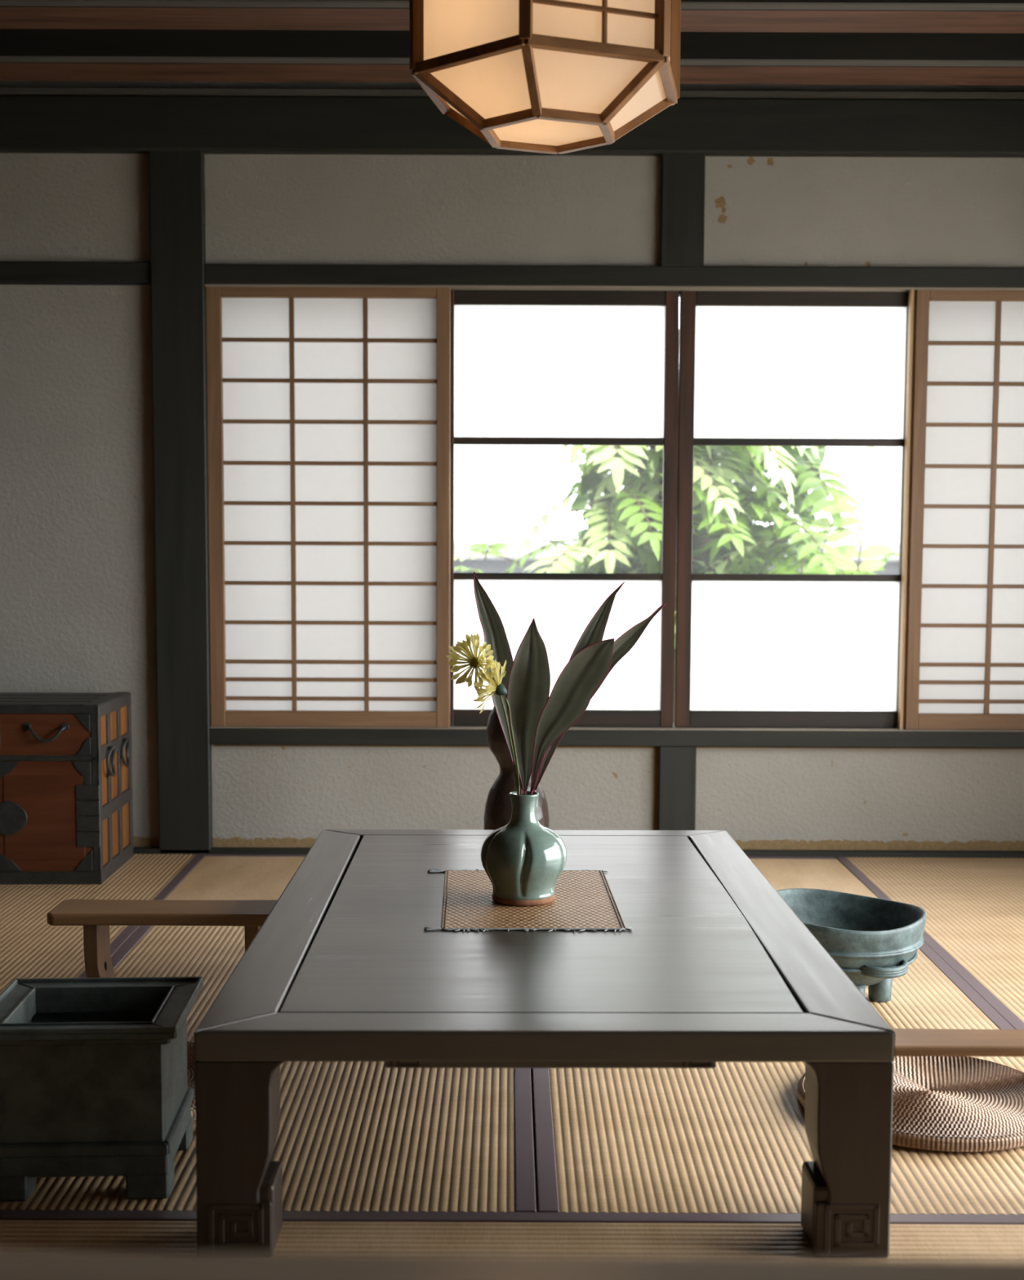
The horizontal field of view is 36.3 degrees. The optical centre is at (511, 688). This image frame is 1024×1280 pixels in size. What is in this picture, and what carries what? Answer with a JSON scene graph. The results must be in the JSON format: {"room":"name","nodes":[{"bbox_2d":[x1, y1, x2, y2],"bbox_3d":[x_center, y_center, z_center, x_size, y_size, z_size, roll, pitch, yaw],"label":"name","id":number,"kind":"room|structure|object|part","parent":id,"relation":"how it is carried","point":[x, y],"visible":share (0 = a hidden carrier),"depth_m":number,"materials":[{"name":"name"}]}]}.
{"room":"traditional dwelling","nodes":[
{"label":"traditional dwelling","id":0,"kind":"room"},
{"bbox_2d":[0,80,1023,850],"bbox_3d":[-0.246,-0.828,5.666,5.500,2.850,0.168,0,5,0],"label":"wall","id":1,"kind":"structure","parent":0,"point":[77,562],"depth_m":5.56,"materials":[{"name":"paint"}]},
{"bbox_2d":[0,261,151,285],"bbox_3d":[-2.131,-1.478,5.596,1.724,0.072,0.200,0,5,0],"label":"trim","id":2,"kind":"structure","parent":1,"relation":"attached to","point":[11,273],"depth_m":5.50,"materials":[{"name":"black wood"}]},
{"bbox_2d":[148,150,213,853],"bbox_3d":[-1.180,-0.651,5.660,0.187,2.490,0.212,0,5,0],"label":"wooden post","id":3,"kind":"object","parent":1,"relation":"attached to","point":[177,225],"depth_m":5.55,"materials":[{"name":"black wood"}]},
{"bbox_2d":[205,286,450,728],"bbox_3d":[-0.653,-0.641,5.591,0.863,1.565,0.030,0,5,0],"label":"screen","id":4,"kind":"object","parent":1,"relation":"attached to","point":[328,408],"visible":1,"depth_m":5.59,"materials":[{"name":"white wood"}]},
{"bbox_3d":[-0.647,-1.402,5.527,0.762,0.038,0.028,0,5,0],"label":"rail","id":5,"kind":"part","parent":4,"relation":"part of","materials":[{"name":"brown wood"}]},
{"bbox_3d":[-0.654,0.109,5.655,0.762,0.059,0.028,0,5,0],"label":"rail","id":6,"kind":"part","parent":4,"relation":"part of","materials":[{"name":"brown wood"}]},
{"bbox_2d":[0,94,1023,157],"bbox_3d":[-0.241,-1.975,5.553,5.500,0.188,0.240,0,5,0],"label":"ceiling beam","id":7,"kind":"structure","parent":1,"relation":"attached to","point":[29,123],"depth_m":5.43,"materials":[{"name":"black wood"}]},
{"bbox_2d":[0,87,1023,98],"bbox_3d":[-0.241,-2.070,5.450,5.500,0.018,0.070,0,5,0],"label":"trim","id":8,"kind":"structure","parent":1,"relation":"attached to","point":[3,91],"depth_m":5.42,"materials":[{"name":"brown wood"}]},
{"bbox_2d":[449,289,678,727],"bbox_3d":[0.154,-0.644,5.644,0.882,1.568,0.032,0,5,0],"label":"window","id":9,"kind":"structure","parent":1,"relation":"in","point":[528,366],"depth_m":5.61,"materials":[{"name":"brown wood"}]},
{"bbox_3d":[0.164,0.106,5.707,0.753,0.061,0.028,0,5,0],"label":"rail","id":10,"kind":"part","parent":9,"relation":"part of","materials":[{"name":"brown wood"}]},
{"bbox_3d":[0.165,-0.159,5.685,0.753,0.472,0.001,0,5,0],"label":"frosted pane","id":11,"kind":"part","parent":9,"relation":"part of","materials":[{"name":"white glass"}]},
{"bbox_3d":[0.166,-0.407,5.664,0.753,0.025,0.028,0,5,0],"label":"rail","id":12,"kind":"part","parent":9,"relation":"part of","materials":[{"name":"brown wood"}]},
{"bbox_3d":[0.169,-0.890,5.623,0.753,0.026,0.028,0,5,0],"label":"rail","id":13,"kind":"part","parent":9,"relation":"part of","materials":[{"name":"brown wood"}]},
{"bbox_3d":[0.171,-1.397,5.580,0.753,0.057,0.028,0,5,0],"label":"rail","id":14,"kind":"part","parent":9,"relation":"part of","materials":[{"name":"brown wood"}]},
{"bbox_3d":[0.170,-1.136,5.602,0.753,0.467,0.001,0,5,0],"label":"frosted pane","id":15,"kind":"part","parent":9,"relation":"part of","materials":[{"name":"white glass"}]},
{"bbox_2d":[133,846,1023,857],"bbox_3d":[-0.253,0.599,5.715,5.500,0.038,0.112,0,5,0],"label":"baseboard","id":16,"kind":"structure","parent":1,"relation":"attached to","point":[137,850],"depth_m":5.66,"materials":[{"name":"beige wood"}]},
{"bbox_2d":[204,263,1023,297],"bbox_3d":[0.712,-1.455,5.607,3.590,0.082,0.220,0,5,0],"label":"trim","id":17,"kind":"structure","parent":1,"relation":"attached to","point":[214,273],"depth_m":5.50,"materials":[{"name":"black wood"}]},
{"bbox_2d":[204,284,1023,731],"bbox_3d":[0.659,-0.637,5.595,3.488,1.572,0.062,0,5,0],"label":"trim","id":18,"kind":"structure","parent":1,"relation":"attached to","point":[452,287],"depth_m":5.55,"materials":[{"name":"brown wood"}]},
{"bbox_2d":[209,722,1023,748],"bbox_3d":[0.704,0.169,5.753,3.590,0.062,0.244,0,5,0],"label":"trim","id":19,"kind":"structure","parent":1,"relation":"attached to","point":[280,736],"depth_m":5.63,"materials":[{"name":"black wood"}]},
{"bbox_2d":[213,744,1023,830],"bbox_3d":[0.608,0.404,5.686,3.380,0.399,0.005,0,5,0],"label":"trim","id":20,"kind":"structure","parent":1,"relation":"attached to","point":[656,748],"depth_m":5.67,"materials":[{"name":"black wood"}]},
{"bbox_2d":[657,746,696,830],"bbox_3d":[0.598,0.398,5.754,0.134,0.400,0.200,0,5,0],"label":"trim","id":21,"kind":"structure","parent":1,"relation":"attached to","point":[677,766],"depth_m":5.65,"materials":[{"name":"black wood"}]},
{"bbox_2d":[659,153,705,266],"bbox_3d":[0.600,-1.689,5.577,0.152,0.392,0.200,0,5,0],"label":"trim","id":22,"kind":"structure","parent":1,"relation":"attached to","point":[682,175],"depth_m":5.48,"materials":[{"name":"black wood"}]},
{"bbox_2d":[674,290,908,728],"bbox_3d":[1.018,-0.640,5.642,0.843,1.568,0.032,0,5,0],"label":"window","id":23,"kind":"structure","parent":1,"relation":"in","point":[756,368],"depth_m":5.63,"materials":[{"name":"brown wood"}]},
{"bbox_3d":[1.026,0.110,5.705,0.754,0.061,0.028,0,5,0],"label":"rail","id":24,"kind":"part","parent":23,"relation":"part of","materials":[{"name":"brown wood"}]},
{"bbox_3d":[1.027,-0.155,5.683,0.754,0.472,0.001,0,5,0],"label":"frosted pane","id":25,"kind":"part","parent":23,"relation":"part of","materials":[{"name":"white glass"}]},
{"bbox_3d":[1.028,-0.403,5.662,0.754,0.025,0.028,0,5,0],"label":"rail","id":26,"kind":"part","parent":23,"relation":"part of","materials":[{"name":"brown wood"}]},
{"bbox_3d":[1.030,-0.886,5.621,0.754,0.026,0.028,0,5,0],"label":"rail","id":27,"kind":"part","parent":23,"relation":"part of","materials":[{"name":"brown wood"}]},
{"bbox_3d":[1.031,-1.132,5.600,0.754,0.467,0.001,0,5,0],"label":"frosted pane","id":28,"kind":"part","parent":23,"relation":"part of","materials":[{"name":"white glass"}]},
{"bbox_3d":[1.032,-1.393,5.578,0.754,0.057,0.028,0,5,0],"label":"rail","id":29,"kind":"part","parent":23,"relation":"part of","materials":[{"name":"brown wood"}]},
{"bbox_2d":[897,289,915,729],"bbox_3d":[1.415,-0.634,5.605,0.017,1.570,0.034,0,5,0],"label":"trim","id":30,"kind":"structure","parent":1,"relation":"attached to","point":[911,305],"depth_m":5.59,"materials":[{"name":"brown wood"}]},
{"bbox_2d":[903,289,1023,730],"bbox_3d":[1.856,-0.630,5.595,0.862,1.565,0.030,0,5,0],"label":"screen","id":31,"kind":"object","parent":1,"relation":"attached to","point":[964,662],"visible":1,"depth_m":5.60,"materials":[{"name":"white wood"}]},
{"bbox_3d":[1.851,0.120,5.659,0.766,0.059,0.028,0,5,0],"label":"rail","id":32,"kind":"part","parent":31,"relation":"part of","materials":[{"name":"brown wood"}]},
{"bbox_3d":[1.857,-1.391,5.530,0.766,0.038,0.028,0,5,0],"label":"rail","id":33,"kind":"part","parent":31,"relation":"part of","materials":[{"name":"brown wood"}]},
{"bbox_2d":[0,1067,1023,1214],"bbox_3d":[-0.305,1.029,2.125,6.000,0.148,7.660,0,5,0],"label":"floor","id":34,"kind":"structure","parent":0,"point":[531,1068],"depth_m":2.71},
{"bbox_2d":[0,853,206,994],"bbox_3d":[-1.637,0.751,4.123,1.172,0.051,3.085,0,5,0],"label":"mat","id":35,"kind":"object","parent":34,"relation":"on","point":[30,947],"visible":0.46,"depth_m":4.72,"materials":[{"name":"wicker"}]},
{"bbox_2d":[0,691,133,884],"bbox_3d":[-1.693,0.327,5.330,0.725,0.592,0.522,0,5,-2],"label":"chest","id":36,"kind":"object","parent":35,"relation":"on","point":[66,817],"visible":1,"depth_m":5.11,"materials":[{"name":"brown wood"}]},
{"bbox_3d":[-1.645,0.268,5.093,0.076,0.061,0.004,0,5,-2],"label":"corner plate","id":37,"kind":"part","parent":36,"relation":"part of","materials":[{"name":"black metal"}]},
{"bbox_3d":[-1.646,0.568,5.119,0.076,0.061,0.004,0,5,-2],"label":"corner plate","id":38,"kind":"part","parent":36,"relation":"part of","materials":[{"name":"black metal"}]},
{"bbox_3d":[-1.646,0.423,5.104,0.125,0.115,0.006,0,5,-2],"label":"lock plate","id":39,"kind":"part","parent":36,"relation":"part of","materials":[{"name":"black metal"}]},
{"bbox_3d":[-1.577,0.124,5.083,0.024,0.027,0.004,0,5,-2],"label":"handle plate","id":40,"kind":"part","parent":36,"relation":"part of","materials":[{"name":"black metal"}]},
{"bbox_3d":[-1.529,0.422,5.112,0.260,0.278,0.005,0,5,-2],"label":"door panel","id":41,"kind":"part","parent":36,"relation":"part of","materials":[{"name":"brown wood"}]},
{"bbox_3d":[-1.698,0.148,5.089,0.648,0.134,0.010,0,5,-2],"label":"drawer","id":42,"kind":"part","parent":36,"relation":"part of","materials":[{"name":"brown wood"}]},
{"bbox_3d":[-1.514,0.147,5.072,0.133,0.057,0.028,0,5,-2],"label":"drawer handle","id":43,"kind":"part","parent":36,"relation":"part of","materials":[{"name":"black metal"}]},
{"bbox_3d":[-1.530,0.417,5.117,0.309,0.362,0.010,0,5,-2],"label":"door","id":44,"kind":"part","parent":36,"relation":"part of","materials":[{"name":"brown wood"}]},
{"bbox_3d":[-1.699,0.348,5.105,0.700,0.589,0.016,0,5,-2],"label":"iron frame","id":45,"kind":"part","parent":36,"relation":"part of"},
{"bbox_3d":[-1.454,0.124,5.087,0.024,0.027,0.004,0,5,-2],"label":"handle plate","id":46,"kind":"part","parent":36,"relation":"part of","materials":[{"name":"black metal"}]},
{"bbox_3d":[-1.404,0.280,5.101,0.059,0.084,0.004,0,5,-2],"label":"corner plate","id":47,"kind":"part","parent":36,"relation":"part of","materials":[{"name":"black metal"}]},
{"bbox_3d":[-1.399,0.112,5.087,0.051,0.059,0.004,0,5,-2],"label":"corner plate","id":48,"kind":"part","parent":36,"relation":"part of","materials":[{"name":"black metal"}]},
{"bbox_3d":[-1.398,0.186,5.093,0.048,0.060,0.004,0,5,-2],"label":"corner plate","id":49,"kind":"part","parent":36,"relation":"part of","materials":[{"name":"black metal"}]},
{"bbox_3d":[-1.405,0.565,5.125,0.059,0.068,0.004,0,5,-2],"label":"corner plate","id":50,"kind":"part","parent":36,"relation":"part of","materials":[{"name":"black metal"}]},
{"bbox_3d":[-1.340,0.241,5.219,0.027,0.103,0.087,0,5,-2],"label":"ring handle","id":51,"kind":"part","parent":36,"relation":"part of","materials":[{"name":"black metal"}]},
{"bbox_3d":[-1.347,0.223,5.443,0.027,0.103,0.087,0,5,-2],"label":"ring handle","id":52,"kind":"part","parent":36,"relation":"part of","materials":[{"name":"black metal"}]},
{"bbox_2d":[0,925,536,1212],"bbox_3d":[-0.523,0.798,3.632,1.127,0.051,2.098,0,5,0],"label":"mat","id":53,"kind":"object","parent":34,"relation":"on","point":[353,1135],"visible":0.25,"depth_m":2.93,"materials":[{"name":"wicker"}]},
{"bbox_2d":[0,976,203,1201],"bbox_3d":[-0.736,0.697,2.744,0.344,0.301,0.316,0,5,-3],"label":"brazier","id":54,"kind":"object","parent":53,"relation":"on","point":[94,1079],"visible":1,"depth_m":2.62,"materials":[{"name":"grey metal"}]},
{"bbox_3d":[-0.737,0.778,2.751,0.310,0.058,0.282,0,5,-3],"label":"moulding","id":55,"kind":"part","parent":54,"relation":"part of","materials":[{"name":"grey metal"}]},
{"bbox_2d":[47,898,277,977],"bbox_3d":[-0.766,0.634,3.488,0.503,0.300,0.157,0,5,0],"label":"wooden bench","id":56,"kind":"object","parent":53,"relation":"on","point":[95,916],"visible":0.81,"depth_m":3.42,"materials":[{"name":"brown wood"}]},
{"bbox_3d":[-0.917,0.647,3.483,0.046,0.274,0.102,0,5,0],"label":"leg","id":57,"kind":"part","parent":56,"relation":"part of","materials":[{"name":"brown wood"}]},
{"bbox_3d":[-0.577,0.648,3.484,0.046,0.274,0.102,0,5,0],"label":"leg","id":58,"kind":"part","parent":56,"relation":"part of","materials":[{"name":"brown wood"}]},
{"bbox_2d":[186,1040,195,1120],"bbox_3d":[-0.787,0.795,3.147,0.508,0.028,0.527,-1,5,-12],"label":"round cushion","id":59,"kind":"object","parent":53,"relation":"on","point":[190,1045],"visible":0.02,"depth_m":3.20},
{"bbox_2d":[194,829,894,1257],"bbox_3d":[0.042,0.626,3.277,1.072,0.358,1.766,0,5,-1],"label":"table","id":60,"kind":"object","parent":53,"relation":"on","point":[713,965],"visible":0.96,"depth_m":2.55,"materials":[{"name":"black wood"}]},
{"bbox_3d":[-0.416,0.718,2.453,0.139,0.311,0.113,0,5,-1],"label":"leg","id":61,"kind":"part","parent":60,"relation":"part of","materials":[{"name":"wood"}]},
{"bbox_3d":[-0.437,0.471,3.260,0.114,0.049,1.760,0,5,-1],"label":"frame rail","id":62,"kind":"part","parent":60,"relation":"part of","materials":[{"name":"black wood"}]},
{"bbox_3d":[0.034,0.402,4.102,1.066,0.049,0.085,0,5,-1],"label":"frame rail","id":63,"kind":"part","parent":60,"relation":"part of","materials":[{"name":"black wood"}]},
{"bbox_2d":[423,868,631,932],"bbox_3d":[0.020,0.442,3.304,0.427,0.005,0.605,0,5,0],"label":"placemat","id":64,"kind":"object","parent":60,"relation":"on","point":[584,900],"visible":0.87,"depth_m":3.20,"materials":[{"name":"brown wicker"}]},
{"bbox_2d":[480,791,566,906],"bbox_3d":[0.025,0.330,3.268,0.180,0.226,0.179,0,5,0],"label":"flower vase","id":65,"kind":"object","parent":64,"relation":"on","point":[523,860],"visible":0.99,"depth_m":3.21,"materials":[{"name":"ceramic"}]},
{"bbox_2d":[445,633,518,795],"bbox_3d":[-0.043,0.130,3.181,0.169,0.487,0.090,-2,5,-22],"label":"flower","id":66,"kind":"object","parent":65,"relation":"in","point":[473,660],"visible":0.94,"depth_m":3.16,"materials":[{"name":"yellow plant"}]},
{"bbox_3d":[-0.075,-0.053,3.166,0.017,0.017,0.011,2,5,24],"label":"flower","id":67,"kind":"part","parent":66,"relation":"part of","materials":[{"name":"green plant"}]},
{"bbox_3d":[-0.012,0.162,3.219,0.092,0.417,0.033,-3,6,-35],"label":"stem","id":68,"kind":"part","parent":66,"relation":"part of","materials":[{"name":"green plant"}]},
{"bbox_2d":[471,659,519,795],"bbox_3d":[-0.035,0.155,3.199,0.074,0.434,0.147,3,5,25],"label":"flower","id":69,"kind":"object","parent":65,"relation":"in","point":[494,686],"visible":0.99,"depth_m":3.15,"materials":[{"name":"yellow plant"}]},
{"bbox_3d":[0.003,0.193,3.216,0.011,0.357,0.089,2,5,20],"label":"stem","id":70,"kind":"part","parent":69,"relation":"part of","materials":[{"name":"green plant"}]},
{"bbox_2d":[473,571,665,795],"bbox_3d":[0.120,0.062,3.270,0.407,0.609,0.216,0,5,0],"label":"leaves","id":71,"kind":"object","parent":65,"relation":"in","point":[540,721],"visible":0.97,"depth_m":3.21,"materials":[{"name":"green plant"}]},
{"bbox_3d":[0.045,0.463,3.272,0.844,0.030,1.577,0,5,-1],"label":"panel","id":72,"kind":"part","parent":60,"relation":"part of","materials":[{"name":"black wood"}]},
{"bbox_3d":[0.051,0.543,2.436,1.067,0.049,0.101,0,5,-1],"label":"frame rail","id":73,"kind":"part","parent":60,"relation":"part of","materials":[{"name":"black wood"}]},
{"bbox_3d":[0.522,0.474,3.270,0.113,0.049,1.760,0,5,-1],"label":"frame rail","id":74,"kind":"part","parent":60,"relation":"part of","materials":[{"name":"black wood"}]},
{"bbox_3d":[0.515,0.721,2.463,0.139,0.311,0.113,0,5,-1],"label":"leg","id":75,"kind":"part","parent":60,"relation":"part of","materials":[{"name":"wood"}]},
{"bbox_2d":[0,1209,1023,1259],"bbox_3d":[-0.004,0.937,2.015,2.600,0.051,1.138,0,5,0],"label":"mat","id":76,"kind":"object","parent":34,"relation":"on","point":[764,1235],"visible":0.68,"depth_m":2.50,"materials":[{"name":"fabric"}]},
{"bbox_2d":[891,1028,1023,1057],"bbox_3d":[0.797,0.719,2.566,0.570,0.300,0.112,0,5,0],"label":"wooden bench","id":77,"kind":"object","parent":76,"relation":"on","point":[908,1042],"visible":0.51,"depth_m":2.53,"materials":[{"name":"brown wood"}]},
{"bbox_2d":[0,1250,1023,1279],"bbox_3d":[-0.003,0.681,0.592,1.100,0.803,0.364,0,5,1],"label":"board","id":78,"kind":"object","parent":34,"relation":"on","point":[14,1264],"visible":1,"depth_m":0.72,"materials":[{"name":"brown wood"}]},
{"bbox_2d":[164,853,877,900],"bbox_3d":[0.032,0.670,5.171,2.272,0.051,0.983,0,5,0],"label":"mat","id":79,"kind":"object","parent":34,"relation":"on","point":[217,877],"visible":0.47,"depth_m":5.29,"materials":[{"name":"wicker"}]},
{"bbox_2d":[483,706,549,830],"bbox_3d":[0.014,0.302,4.722,0.198,0.760,0.198,2,5,20],"label":"gourd","id":80,"kind":"object","parent":79,"relation":"on","point":[498,806],"visible":0.26,"depth_m":4.66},
{"bbox_2d":[531,942,1023,1214],"bbox_3d":[0.605,0.803,3.632,1.126,0.051,2.098,0,5,0],"label":"mat","id":81,"kind":"object","parent":34,"relation":"on","point":[729,1137],"visible":0.24,"depth_m":2.89,"materials":[{"name":"wicker"}]},
{"bbox_2d":[776,888,925,1002],"bbox_3d":[0.795,0.646,3.853,0.437,0.228,0.430,0,5,0],"label":"bronze bowl","id":82,"kind":"object","parent":81,"relation":"on","point":[873,941],"visible":0.57,"depth_m":3.79,"materials":[{"name":"teal metal"}]},
{"bbox_3d":[0.885,0.660,3.670,0.128,0.029,0.051,-2,5,-26],"label":"loop handle","id":83,"kind":"part","parent":82,"relation":"part of","materials":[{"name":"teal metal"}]},
{"bbox_2d":[796,1056,1023,1151],"bbox_3d":[0.825,0.807,3.093,0.509,0.028,0.527,2,5,23],"label":"round cushion","id":84,"kind":"object","parent":81,"relation":"on","point":[948,1104],"visible":0.77,"depth_m":3.02,"materials":[{"name":"brown wicker"}]},
{"bbox_2d":[835,856,1023,1029],"bbox_3d":[1.725,0.766,4.123,1.143,0.051,3.085,0,5,0],"label":"mat","id":85,"kind":"object","parent":34,"relation":"on","point":[973,908],"visible":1,"depth_m":4.84,"materials":[{"name":"wicker"}]},
{"bbox_3d":[-0.291,-1.937,1.873,6.000,0.100,7.660,0,5,0],"label":"ceiling","id":86,"kind":"structure","parent":0,"visible":0},
{"bbox_2d":[0,28,1023,84],"bbox_3d":[-0.241,-2.060,4.993,5.500,0.180,0.208,0,5,0],"label":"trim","id":87,"kind":"structure","parent":86,"relation":"attached to","point":[25,54],"depth_m":4.90,"materials":[{"name":"brown wood"}]},
{"bbox_2d":[0,0,1023,33],"bbox_3d":[-0.241,-2.018,4.490,5.500,0.180,0.208,0,5,0],"label":"trim","id":88,"kind":"structure","parent":86,"relation":"attached to","point":[965,16],"depth_m":4.46,"materials":[{"name":"brown wood"}]},
{"bbox_2d":[409,0,680,154],"bbox_3d":[0.070,-1.500,2.884,0.507,0.937,0.528,0,5,0],"label":"hanging lantern","id":89,"kind":"object","parent":86,"relation":"hanging from","point":[551,77],"visible":1,"depth_m":2.77,"materials":[{"name":"beige paper"}]},
{"bbox_3d":[-0.172,-1.300,2.813,0.021,0.360,0.021,-2,5,-20],"label":"post","id":90,"kind":"part","parent":89,"relation":"part of","materials":[{"name":"brown wood"}]},
{"bbox_3d":[-0.150,-1.131,2.954,0.018,0.018,0.256,1,5,10],"label":"rim rail","id":91,"kind":"part","parent":89,"relation":"part of","materials":[{"name":"brown wood"}]},
{"bbox_3d":[-0.091,-1.090,2.946,0.110,0.086,0.250,1,5,10],"label":"paper panel","id":92,"kind":"part","parent":89,"relation":"part of","materials":[{"name":"beige paper"}]},
{"bbox_3d":[-0.074,-1.113,2.746,0.256,0.018,0.018,4,6,40],"label":"rim rail","id":93,"kind":"part","parent":89,"relation":"part of","materials":[{"name":"brown wood"}]},
{"bbox_3d":[-0.070,-1.293,2.735,0.192,0.360,0.161,0,5,0],"label":"paper panel","id":94,"kind":"part","parent":89,"relation":"part of","materials":[{"name":"beige paper"}]},
{"bbox_3d":[-0.060,-1.076,2.775,0.214,0.086,0.204,0,5,0],"label":"paper panel","id":95,"kind":"part","parent":89,"relation":"part of","materials":[{"name":"beige paper"}]},
{"bbox_3d":[-0.041,-1.044,2.942,0.017,0.017,0.127,1,5,10],"label":"rail","id":96,"kind":"part","parent":89,"relation":"part of","materials":[{"name":"brown wood"}]},
{"bbox_3d":[-0.003,-1.035,2.838,0.127,0.017,0.017,4,6,40],"label":"rail","id":97,"kind":"part","parent":89,"relation":"part of","materials":[{"name":"brown wood"}]},
{"bbox_3d":[0.024,-1.285,2.649,0.021,0.360,0.021,1,5,10],"label":"post","id":98,"kind":"part","parent":89,"relation":"part of","materials":[{"name":"brown wood"}]},
{"bbox_3d":[0.030,-1.050,3.025,0.127,0.017,0.017,-2,5,-20],"label":"rail","id":99,"kind":"part","parent":89,"relation":"part of","materials":[{"name":"brown wood"}]},
{"bbox_3d":[0.068,-1.045,2.922,0.224,0.001,0.234,0,5,0],"label":"paper panel","id":100,"kind":"part","parent":89,"relation":"part of","materials":[{"name":"beige paper"}]},
{"bbox_3d":[0.105,-1.032,2.820,0.127,0.017,0.017,-2,5,-20],"label":"rail","id":101,"kind":"part","parent":89,"relation":"part of","materials":[{"name":"brown wood"}]},
{"bbox_3d":[0.138,-1.048,3.006,0.127,0.017,0.017,4,6,40],"label":"rail","id":102,"kind":"part","parent":89,"relation":"part of","materials":[{"name":"brown wood"}]},
{"bbox_3d":[0.123,-1.074,2.767,0.250,0.086,0.110,-2,5,-20],"label":"paper panel","id":103,"kind":"part","parent":89,"relation":"part of","materials":[{"name":"beige paper"}]},
{"bbox_3d":[0.143,-1.289,2.697,0.235,0.360,0.086,0,5,0],"label":"paper panel","id":104,"kind":"part","parent":89,"relation":"part of","materials":[{"name":"beige paper"}]},
{"bbox_3d":[0.144,-1.109,2.708,0.256,0.018,0.018,-2,5,-20],"label":"rim rail","id":105,"kind":"part","parent":89,"relation":"part of","materials":[{"name":"brown wood"}]},
{"bbox_3d":[0.176,-1.039,2.903,0.017,0.017,0.127,1,5,10],"label":"rail","id":106,"kind":"part","parent":89,"relation":"part of","materials":[{"name":"brown wood"}]},
{"bbox_3d":[0.227,-1.084,2.891,0.110,0.086,0.250,1,5,10],"label":"paper panel","id":107,"kind":"part","parent":89,"relation":"part of","materials":[{"name":"beige paper"}]},
{"bbox_3d":[0.265,-1.292,2.736,0.021,0.360,0.021,4,6,40],"label":"post","id":108,"kind":"part","parent":89,"relation":"part of","materials":[{"name":"brown wood"}]},
{"bbox_3d":[0.286,-1.123,2.877,0.018,0.018,0.256,1,5,10],"label":"rim rail","id":109,"kind":"part","parent":89,"relation":"part of","materials":[{"name":"brown wood"}]},
{"bbox_3d":[0.309,-1.313,2.987,0.021,0.360,0.021,-2,5,-20],"label":"post","id":110,"kind":"part","parent":89,"relation":"part of","materials":[{"name":"brown wood"}]},
{"label":"outside","id":111,"kind":"structure","parent":0,"visible":0},
{"bbox_3d":[0.002,-0.340,23.004,60.000,0.150,34.100,0,5,0],"label":"ground","id":112,"kind":"structure","parent":111,"visible":0},
{"bbox_2d":[453,540,899,574],"bbox_3d":[1.002,-0.409,13.162,20.000,1.660,0.600,0,5,0],"label":"wall","id":113,"kind":"structure","parent":112,"relation":"on","point":[492,564],"depth_m":12.81,"materials":[{"name":"paint"}]},
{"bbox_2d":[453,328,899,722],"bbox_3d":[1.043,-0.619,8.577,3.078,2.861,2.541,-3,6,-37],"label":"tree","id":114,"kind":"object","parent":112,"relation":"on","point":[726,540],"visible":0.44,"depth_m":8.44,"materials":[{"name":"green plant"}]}
]}

